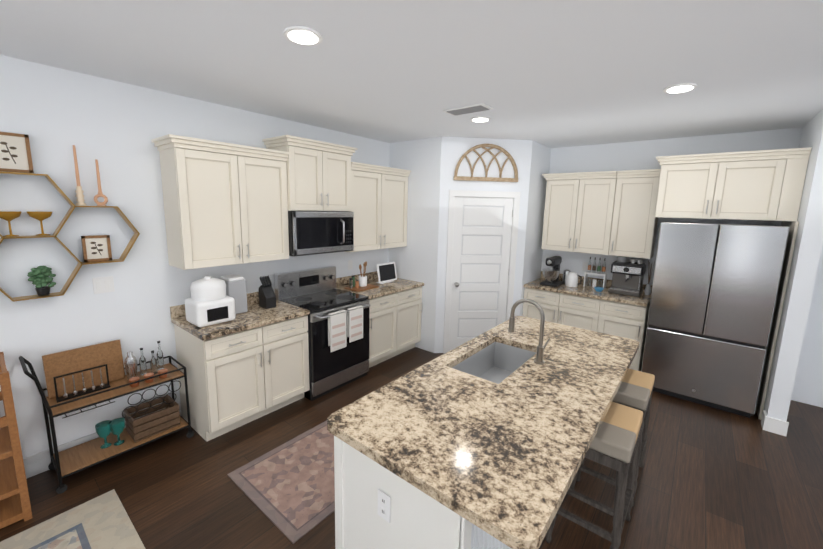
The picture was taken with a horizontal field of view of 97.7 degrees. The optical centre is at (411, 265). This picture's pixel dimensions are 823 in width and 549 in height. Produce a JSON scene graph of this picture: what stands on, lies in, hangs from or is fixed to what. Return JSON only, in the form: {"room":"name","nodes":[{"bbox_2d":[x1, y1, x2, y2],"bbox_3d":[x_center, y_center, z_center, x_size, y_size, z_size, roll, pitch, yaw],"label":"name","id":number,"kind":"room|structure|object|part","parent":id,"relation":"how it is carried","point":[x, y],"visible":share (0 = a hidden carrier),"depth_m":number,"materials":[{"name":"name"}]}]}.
{"room":"kitchen","nodes":[
{"label":"kitchen","id":0,"kind":"room"},
{"bbox_2d":[0,55,389,457],"bbox_3d":[-2.506,0.066,2.487,0.120,2.743,10.020,9,12,38],"label":"wall","id":1,"kind":"structure","parent":0,"point":[112,127],"depth_m":2.62,"materials":[{"name":"white paint"}]},
{"bbox_2d":[0,171,139,301],"bbox_3d":[-2.353,-0.204,2.446,0.100,0.798,0.808,9,12,38],"label":"shelf","id":2,"kind":"object","parent":1,"relation":"attached to","point":[80,264],"depth_m":2.39,"materials":[{"name":"brown wood"}]},
{"bbox_2d":[0,211,21,236],"bbox_3d":[-2.506,-0.260,2.240,0.118,0.154,0.120,9,12,38],"label":"glass","id":3,"kind":"object","parent":2,"relation":"on","point":[8,216],"visible":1,"depth_m":2.22,"materials":[{"name":"gold"}]},
{"bbox_2d":[0,132,33,172],"bbox_3d":[-2.474,-0.696,2.211,0.014,0.235,0.185,9,12,38],"label":"picture","id":4,"kind":"object","parent":2,"relation":"on","point":[15,152],"visible":1,"depth_m":2.23,"materials":[{"name":"beige paper"}]},
{"bbox_2d":[26,211,52,235],"bbox_3d":[-2.418,-0.275,2.348,0.118,0.154,0.120,9,12,38],"label":"glass","id":5,"kind":"object","parent":2,"relation":"on","point":[40,216],"visible":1,"depth_m":2.33,"materials":[{"name":"gold"}]},
{"bbox_3d":[-2.446,0.097,2.382,0.073,0.196,0.136,9,12,38],"label":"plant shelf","id":6,"kind":"part","parent":2,"relation":"part of","materials":[{"name":"green plant"}]},
{"bbox_2d":[72,145,107,205],"bbox_3d":[-2.243,-0.619,2.502,0.055,0.400,0.178,9,12,38],"label":"candle holders","id":7,"kind":"object","parent":2,"relation":"on","point":[79,195],"visible":1,"depth_m":2.47,"materials":[{"name":"beige wood"}]},
{"bbox_2d":[81,235,111,261],"bbox_3d":[-2.265,-0.124,2.589,0.014,0.185,0.155,9,12,38],"label":"picture","id":8,"kind":"object","parent":2,"relation":"on","point":[96,247],"visible":0.96,"depth_m":2.59,"materials":[{"name":"beige paper"}]},
{"bbox_2d":[23,403,181,478],"bbox_3d":[-3.837,1.591,0.988,0.024,0.145,5.705,9,12,38],"label":"baseboard","id":9,"kind":"structure","parent":1,"relation":"attached to","point":[37,463],"depth_m":2.52,"materials":[{"name":"white"}]},
{"bbox_2d":[92,276,114,293],"bbox_3d":[-2.287,0.144,2.671,0.009,0.120,0.120,9,12,38],"label":"switch plate","id":10,"kind":"object","parent":1,"relation":"attached to","point":[103,284],"visible":1,"depth_m":2.67,"materials":[{"name":"white plastic"}]},
{"bbox_2d":[151,134,288,269],"bbox_3d":[-1.583,-0.518,3.121,0.387,0.994,0.960,9,12,38],"label":"upper cabinet","id":11,"kind":"object","parent":1,"relation":"attached to","point":[225,203],"visible":1,"depth_m":2.95,"materials":[{"name":"beige wood"}]},
{"bbox_2d":[262,135,356,210],"bbox_3d":[-1.021,-0.910,3.728,0.417,0.675,0.856,9,12,38],"label":"upper cabinet","id":12,"kind":"object","parent":1,"relation":"attached to","point":[318,175],"visible":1,"depth_m":3.57,"materials":[{"name":"beige wood"}]},
{"bbox_2d":[288,211,353,256],"bbox_3d":[-1.016,-0.359,3.801,0.461,0.430,0.758,9,12,38],"label":"microwave","id":13,"kind":"object","parent":12,"relation":"attached to","point":[315,232],"visible":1,"depth_m":3.64,"materials":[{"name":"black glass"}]},
{"bbox_2d":[344,162,410,251],"bbox_3d":[-0.480,-0.708,4.467,0.387,0.994,1.008,9,12,38],"label":"upper cabinet","id":14,"kind":"object","parent":1,"relation":"attached to","point":[379,201],"visible":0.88,"depth_m":4.34,"materials":[{"name":"beige wood"}]},
{"bbox_2d":[0,347,822,548],"bbox_3d":[0.578,1.923,0.147,8.000,0.050,9.900,9,12,38],"label":"floor","id":15,"kind":"structure","parent":0,"point":[710,478],"depth_m":2.47,"materials":[{"name":"brown wood"}]},
{"bbox_2d":[0,352,32,528],"bbox_3d":[-2.578,1.055,2.033,0.440,0.930,0.475,9,12,38],"label":"shelf","id":16,"kind":"object","parent":15,"relation":"on","point":[15,505],"visible":1,"depth_m":2.10,"materials":[{"name":"brown wood"}]},
{"bbox_2d":[0,489,144,548],"bbox_3d":[-2.064,1.810,0.285,2.500,0.012,3.410,9,12,38],"label":"rug","id":17,"kind":"object","parent":15,"relation":"on","point":[102,521],"visible":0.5,"depth_m":2.06,"materials":[{"name":"beige fabric"}]},
{"bbox_2d":[19,356,193,493],"bbox_3d":[-2.179,0.996,2.652,0.356,0.868,0.870,9,12,38],"label":"bar cart","id":18,"kind":"object","parent":15,"relation":"on","point":[75,459],"visible":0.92,"depth_m":2.54,"materials":[{"name":"black metal"}]},
{"bbox_2d":[53,364,110,402],"bbox_3d":[-2.303,0.816,2.518,0.060,0.170,0.280,9,12,38],"label":"candle holder","id":19,"kind":"object","parent":18,"relation":"on","point":[84,391],"visible":1,"depth_m":2.50,"materials":[{"name":"black metal"}]},
{"bbox_2d":[42,339,124,398],"bbox_3d":[-2.350,0.736,2.598,0.058,0.299,0.420,9,12,38],"label":"board","id":20,"kind":"object","parent":18,"relation":"on","point":[109,353],"visible":1,"depth_m":2.58,"materials":[{"name":"brown wood"}]},
{"bbox_2d":[95,420,111,448],"bbox_3d":[-2.235,1.234,2.619,0.094,0.175,0.094,9,12,38],"label":"goblet","id":21,"kind":"object","parent":18,"relation":"on","point":[102,428],"visible":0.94,"depth_m":2.60,"materials":[{"name":"teal glass"}]},
{"bbox_2d":[109,418,124,445],"bbox_3d":[-2.167,1.230,2.654,0.094,0.175,0.094,9,12,38],"label":"goblet","id":22,"kind":"object","parent":18,"relation":"on","point":[116,425],"visible":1,"depth_m":2.63,"materials":[{"name":"teal glass"}]},
{"bbox_2d":[124,351,136,380],"bbox_3d":[-2.134,0.759,2.736,0.080,0.220,0.080,9,12,38],"label":"shaker","id":23,"kind":"object","parent":18,"relation":"on","point":[130,363],"visible":0.96,"depth_m":2.71,"materials":[{"name":"clear glass"}]},
{"bbox_2d":[129,377,139,386],"bbox_3d":[-2.040,0.859,2.647,0.062,0.055,0.064,9,12,38],"label":"cup","id":24,"kind":"object","parent":18,"relation":"on","point":[133,379],"depth_m":2.63,"materials":[{"name":"brown"}]},
{"bbox_2d":[139,348,146,374],"bbox_3d":[-2.107,0.750,2.817,0.043,0.215,0.043,5,10,24],"label":"bottle","id":25,"kind":"object","parent":18,"relation":"on","point":[142,361],"depth_m":2.81,"materials":[{"name":"clear glass"}]},
{"bbox_2d":[144,373,153,382],"bbox_3d":[-1.983,0.849,2.716,0.062,0.055,0.064,9,12,38],"label":"cup","id":26,"kind":"object","parent":18,"relation":"on","point":[147,375],"depth_m":2.70,"materials":[{"name":"brown"}]},
{"bbox_2d":[124,395,180,442],"bbox_3d":[-2.049,1.202,2.846,0.240,0.175,0.300,9,12,38],"label":"crate","id":27,"kind":"object","parent":18,"relation":"on","point":[151,424],"visible":0.98,"depth_m":2.80,"materials":[{"name":"brown wood"}]},
{"bbox_2d":[150,349,160,373],"bbox_3d":[-2.039,0.762,2.840,0.043,0.185,0.043,5,10,24],"label":"bottle","id":28,"kind":"object","parent":18,"relation":"on","point":[159,361],"depth_m":2.84,"materials":[{"name":"clear glass"}]},
{"bbox_2d":[157,341,163,368],"bbox_3d":[-2.039,0.725,2.914,0.043,0.235,0.043,5,10,24],"label":"bottle","id":29,"kind":"object","parent":18,"relation":"on","point":[160,351],"depth_m":2.91,"materials":[{"name":"clear glass"}]},
{"bbox_2d":[158,369,167,378],"bbox_3d":[-1.927,0.840,2.786,0.062,0.055,0.064,9,12,38],"label":"cup","id":30,"kind":"object","parent":18,"relation":"on","point":[161,371],"depth_m":2.77,"materials":[{"name":"brown"}]},
{"bbox_2d":[174,315,309,441],"bbox_3d":[-1.495,0.905,3.281,0.656,0.880,0.912,9,12,38],"label":"base cabinet","id":31,"kind":"object","parent":15,"relation":"on","point":[237,380],"visible":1,"depth_m":3.00,"materials":[{"name":"beige wood"}]},
{"bbox_2d":[170,292,309,340],"bbox_3d":[-1.493,0.402,3.196,0.647,0.139,0.933,9,12,38],"label":"countertop","id":32,"kind":"structure","parent":31,"relation":"on","point":[255,315],"depth_m":3.06,"materials":[{"name":"stone"}]},
{"bbox_2d":[185,276,235,326],"bbox_3d":[-1.657,0.276,2.954,0.279,0.375,0.300,9,12,38],"label":"kitchen appliance","id":33,"kind":"object","parent":32,"relation":"on","point":[209,302],"visible":1,"depth_m":2.86,"materials":[{"name":"white plastic"}]},
{"bbox_2d":[219,274,247,313],"bbox_3d":[-1.613,0.257,3.239,0.220,0.325,0.160,9,12,38],"label":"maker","id":34,"kind":"object","parent":32,"relation":"on","point":[236,290],"visible":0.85,"depth_m":3.17,"materials":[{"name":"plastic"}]},
{"bbox_2d":[259,275,275,308],"bbox_3d":[-1.372,0.249,3.418,0.130,0.294,0.100,9,12,38],"label":"knife block","id":35,"kind":"object","parent":32,"relation":"on","point":[267,298],"visible":1,"depth_m":3.40,"materials":[{"name":"black plastic"}]},
{"bbox_2d":[227,421,334,543],"bbox_3d":[-0.549,1.444,2.802,0.810,0.008,1.370,9,12,38],"label":"rug","id":36,"kind":"object","parent":15,"relation":"on","point":[287,488],"visible":0.43,"depth_m":2.47,"materials":[{"name":"pink fabric"}]},
{"bbox_2d":[274,266,370,400],"bbox_3d":[-0.924,0.670,3.872,0.702,1.185,0.756,9,12,38],"label":"range","id":37,"kind":"object","parent":15,"relation":"on","point":[317,294],"visible":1,"depth_m":3.74,"materials":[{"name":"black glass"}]},
{"bbox_2d":[328,309,347,351],"bbox_3d":[-0.733,0.646,3.558,0.043,0.380,0.200,9,12,38],"label":"towel","id":38,"kind":"object","parent":37,"relation":"hanging from","point":[339,333],"depth_m":3.54,"materials":[{"name":"white fabric"}]},
{"bbox_2d":[348,305,362,342],"bbox_3d":[-0.585,0.605,3.737,0.043,0.350,0.190,9,12,38],"label":"towel","id":39,"kind":"object","parent":37,"relation":"hanging from","point":[355,317],"depth_m":3.71,"materials":[{"name":"white fabric"}]},
{"bbox_2d":[368,286,422,367],"bbox_3d":[-0.408,0.718,4.609,0.656,0.880,1.008,9,12,38],"label":"base cabinet","id":40,"kind":"object","parent":15,"relation":"on","point":[394,324],"visible":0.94,"depth_m":4.40,"materials":[{"name":"beige wood"}]},
{"bbox_2d":[336,271,423,298],"bbox_3d":[-0.400,0.214,4.532,0.647,0.139,1.011,9,12,38],"label":"countertop","id":41,"kind":"structure","parent":40,"relation":"on","point":[398,285],"depth_m":4.46,"materials":[{"name":"stone"}]},
{"bbox_2d":[344,284,378,291],"bbox_3d":[-0.599,0.263,4.333,0.240,0.014,0.350,9,12,38],"label":"board","id":42,"kind":"object","parent":41,"relation":"on","point":[367,287],"visible":0.81,"depth_m":4.27,"materials":[{"name":"brown wood"}]},
{"bbox_2d":[349,277,358,287],"bbox_3d":[-0.680,0.207,4.262,0.109,0.112,0.039,0,9,-6],"label":"spice jar","id":43,"kind":"object","parent":42,"relation":"on","point":[353,283],"depth_m":4.25,"materials":[{"name":"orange glass"}]},
{"bbox_2d":[359,262,366,286],"bbox_3d":[-0.587,0.097,4.366,0.104,0.300,0.139,9,12,38],"label":"utensil crock","id":44,"kind":"object","parent":42,"relation":"on","point":[363,280],"visible":1,"depth_m":4.34,"materials":[{"name":"white ceramic"}]},
{"bbox_2d":[376,262,396,283],"bbox_3d":[-0.337,0.092,4.673,0.107,0.256,0.340,9,12,38],"label":"display","id":45,"kind":"object","parent":41,"relation":"on","point":[386,272],"visible":1,"depth_m":4.64,"materials":[{"name":"white plastic"}]},
{"bbox_2d":[330,432,510,548],"bbox_3d":[0.570,1.103,2.330,0.700,0.880,2.133,9,12,38],"label":"kitchen island","id":46,"kind":"object","parent":15,"relation":"on","point":[374,509],"depth_m":1.50,"materials":[{"name":"white wood"}]},
{"bbox_2d":[327,316,639,548],"bbox_3d":[0.667,0.659,2.193,0.980,0.044,2.216,9,12,38],"label":"island countertop","id":47,"kind":"structure","parent":46,"relation":"on","point":[504,457],"depth_m":1.62,"materials":[{"name":"beige stone"}]},
{"bbox_2d":[451,340,534,383],"bbox_3d":[0.563,0.746,2.410,0.384,0.224,0.724,9,12,38],"label":"sink","id":48,"kind":"object","parent":47,"relation":"in","point":[496,360],"depth_m":2.67,"materials":[{"name":"silver metal"}]},
{"bbox_2d":[508,299,549,364],"bbox_3d":[0.766,0.410,2.346,0.255,0.402,0.113,9,12,38],"label":"faucet","id":49,"kind":"object","parent":47,"relation":"on","point":[538,360],"visible":0.98,"depth_m":2.28,"materials":[{"name":"silver metal"}]},
{"bbox_2d":[523,288,606,332],"bbox_3d":[2.068,0.745,4.789,0.983,0.880,0.619,9,12,38],"label":"base cabinet","id":50,"kind":"object","parent":15,"relation":"on","point":[587,313],"depth_m":4.47,"materials":[{"name":"beige wood"}]},
{"bbox_2d":[524,271,651,306],"bbox_3d":[2.226,0.266,4.574,1.386,0.139,0.647,9,12,38],"label":"countertop","id":51,"kind":"structure","parent":50,"relation":"on","point":[643,299],"depth_m":4.43,"materials":[{"name":"stone"}]},
{"bbox_2d":[540,256,563,286],"bbox_3d":[1.873,0.069,4.765,0.224,0.370,0.362,9,12,38],"label":"stand mixer","id":52,"kind":"object","parent":51,"relation":"on","point":[551,275],"visible":1,"depth_m":4.67,"materials":[{"name":"black plastic"}]},
{"bbox_2d":[562,269,570,283],"bbox_3d":[2.104,0.148,4.875,0.100,0.190,0.100,9,12,38],"label":"steel canister","id":53,"kind":"object","parent":51,"relation":"on","point":[566,272],"visible":0.69,"depth_m":4.84,"materials":[{"name":"silver metal"}]},
{"bbox_2d":[566,272,581,286],"bbox_3d":[2.115,0.181,4.688,0.188,0.185,0.148,9,12,38],"label":"kettle","id":54,"kind":"object","parent":51,"relation":"on","point":[571,279],"visible":1,"depth_m":4.64,"materials":[{"name":"white ceramic"}]},
{"bbox_2d":[583,257,606,288],"bbox_3d":[2.396,0.089,4.666,0.240,0.386,0.140,9,12,38],"label":"rack","id":55,"kind":"object","parent":51,"relation":"on","point":[587,281],"visible":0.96,"depth_m":4.65,"materials":[{"name":"white plastic"}]},
{"bbox_2d":[594,287,603,291],"bbox_3d":[2.313,0.296,4.438,0.112,0.045,0.109,9,12,38],"label":"bowl","id":56,"kind":"object","parent":51,"relation":"on","point":[598,289],"visible":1,"depth_m":4.41,"materials":[{"name":"blue ceramic"}]},
{"bbox_2d":[608,256,645,296],"bbox_3d":[2.586,0.123,4.320,0.330,0.435,0.401,9,12,38],"label":"espresso machine","id":57,"kind":"object","parent":51,"relation":"on","point":[627,278],"visible":0.98,"depth_m":4.30,"materials":[{"name":"grey metal"}]},
{"bbox_2d":[644,260,654,294],"bbox_3d":[2.832,0.146,4.278,0.070,0.415,0.070,9,12,38],"label":"vase","id":58,"kind":"object","parent":51,"relation":"on","point":[647,290],"visible":1,"depth_m":4.28,"materials":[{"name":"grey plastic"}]},
{"bbox_2d":[546,402,642,548],"bbox_3d":[1.074,1.223,2.099,0.366,0.740,0.501,9,12,38],"label":"stool","id":59,"kind":"object","parent":15,"relation":"on","point":[614,445],"visible":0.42,"depth_m":1.90,"materials":[{"name":"beige"}]},
{"bbox_2d":[576,369,654,505],"bbox_3d":[1.465,1.156,2.576,0.366,0.740,0.501,9,12,38],"label":"stool","id":60,"kind":"object","parent":15,"relation":"on","point":[635,389],"visible":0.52,"depth_m":2.38,"materials":[{"name":"beige fabric"}]},
{"bbox_2d":[603,301,649,370],"bbox_3d":[2.557,0.819,4.400,0.523,0.880,0.619,9,12,38],"label":"base cabinet","id":61,"kind":"object","parent":15,"relation":"on","point":[629,321],"depth_m":4.08,"materials":[{"name":"beige wood"}]},
{"bbox_2d":[641,222,789,417],"bbox_3d":[3.077,0.466,3.765,0.910,1.800,0.771,9,12,38],"label":"fridge","id":62,"kind":"object","parent":15,"relation":"on","point":[715,287],"visible":0.94,"depth_m":3.43,"materials":[{"name":"grey metal"}]},
{"bbox_2d":[0,0,822,147],"bbox_3d":[0.641,-0.849,-0.295,8.200,0.080,10.100,9,12,38],"label":"ceiling","id":63,"kind":"structure","parent":0,"point":[559,73],"depth_m":2.10,"materials":[{"name":"white paint"}]},
{"bbox_2d":[283,26,321,45],"bbox_3d":[-0.551,-1.166,1.832,0.190,0.015,0.190,9,12,38],"label":"recessed light","id":64,"kind":"object","parent":63,"relation":"in","point":[303,35],"visible":1,"depth_m":1.81,"materials":[{"name":"white plastic"}]},
{"bbox_2d":[443,103,492,115],"bbox_3d":[0.486,-1.347,3.115,0.400,0.015,0.180,9,12,38],"label":"ceiling vent","id":65,"kind":"object","parent":63,"relation":"in","point":[469,109],"visible":1,"depth_m":3.08,"materials":[{"name":"white metal"}]},
{"bbox_2d":[470,116,490,121],"bbox_3d":[0.658,-1.395,3.435,0.190,0.015,0.190,9,12,38],"label":"recessed light","id":66,"kind":"object","parent":63,"relation":"in","point":[480,119],"visible":1,"depth_m":3.40,"materials":[{"name":"white plastic"}]},
{"bbox_2d":[663,83,697,93],"bbox_3d":[1.842,-1.213,2.466,0.190,0.015,0.190,9,12,38],"label":"recessed light","id":67,"kind":"object","parent":63,"relation":"in","point":[679,88],"visible":0.96,"depth_m":2.44,"materials":[{"name":"white plastic"}]},
{"bbox_2d":[388,136,441,352],"bbox_3d":[0.035,-0.251,4.835,0.845,2.743,0.100,9,12,38],"label":"wall","id":68,"kind":"structure","parent":0,"point":[415,258],"depth_m":4.67,"materials":[{"name":"white paint"}]},
{"bbox_2d":[434,136,532,352],"bbox_3d":[0.893,-0.202,4.644,1.138,2.743,0.100,0,9,-6],"label":"wall","id":69,"kind":"structure","parent":0,"point":[454,150],"depth_m":4.46,"materials":[{"name":"white paint"}]},
{"bbox_2d":[443,190,520,352],"bbox_3d":[0.890,0.114,4.661,0.910,2.115,0.166,0,9,-6],"label":"door","id":70,"kind":"structure","parent":69,"relation":"attached to","point":[482,234],"depth_m":4.63,"materials":[{"name":"white wood"}]},
{"bbox_2d":[454,144,517,181],"bbox_3d":[0.925,-1.261,4.404,0.810,0.443,0.037,0,9,-6],"label":"decor","id":71,"kind":"object","parent":69,"relation":"attached to","point":[510,158],"visible":1,"depth_m":4.40,"materials":[{"name":"brown wood"}]},
{"bbox_2d":[520,141,550,315],"bbox_3d":[1.644,-0.234,4.953,0.100,2.743,0.695,9,12,38],"label":"wall","id":72,"kind":"structure","parent":0,"point":[540,166],"depth_m":4.81,"materials":[{"name":"white paint"}]},
{"bbox_2d":[541,127,822,407],"bbox_3d":[3.764,0.001,3.780,8.000,2.743,0.120,9,12,38],"label":"wall","id":73,"kind":"structure","parent":0,"point":[642,155],"depth_m":4.03,"materials":[{"name":"white paint"}]},
{"bbox_2d":[541,171,616,254],"bbox_3d":[2.157,-0.680,4.667,0.863,0.994,0.387,9,12,38],"label":"upper cabinet","id":74,"kind":"object","parent":73,"relation":"attached to","point":[578,212],"visible":0.96,"depth_m":4.52,"materials":[{"name":"beige wood"}]},
{"bbox_2d":[582,262,588,270],"bbox_3d":[2.350,0.012,4.856,0.075,0.120,0.008,9,12,38],"label":"outlet plates","id":75,"kind":"object","parent":73,"relation":"attached to","point":[585,266],"visible":0.77,"depth_m":4.86,"materials":[{"name":"white plastic"}]},
{"bbox_2d":[609,169,660,258],"bbox_3d":[2.660,-0.605,4.266,0.427,0.994,0.387,9,12,38],"label":"upper cabinet","id":76,"kind":"object","parent":73,"relation":"attached to","point":[634,227],"visible":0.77,"depth_m":4.16,"materials":[{"name":"beige wood"}]},
{"bbox_2d":[655,147,811,419],"bbox_3d":[3.107,0.126,3.788,1.094,2.465,0.717,9,12,38],"label":"upper cabinet","id":77,"kind":"object","parent":73,"relation":"attached to","point":[767,185],"visible":1,"depth_m":3.36,"materials":[{"name":"beige wood"}]},
{"bbox_2d":[762,109,822,420],"bbox_3d":[3.522,0.070,3.312,0.120,2.743,0.920,9,12,38],"label":"wall","id":78,"kind":"structure","parent":0,"point":[801,282],"depth_m":3.01,"materials":[{"name":"white paint"}]},
{"bbox_2d":[761,410,788,435],"bbox_3d":[3.237,1.404,3.205,0.148,0.130,0.134,9,12,38],"label":"baseboard","id":79,"kind":"structure","parent":78,"relation":"attached to","point":[774,425],"depth_m":3.16,"materials":[{"name":"white"}]}
]}

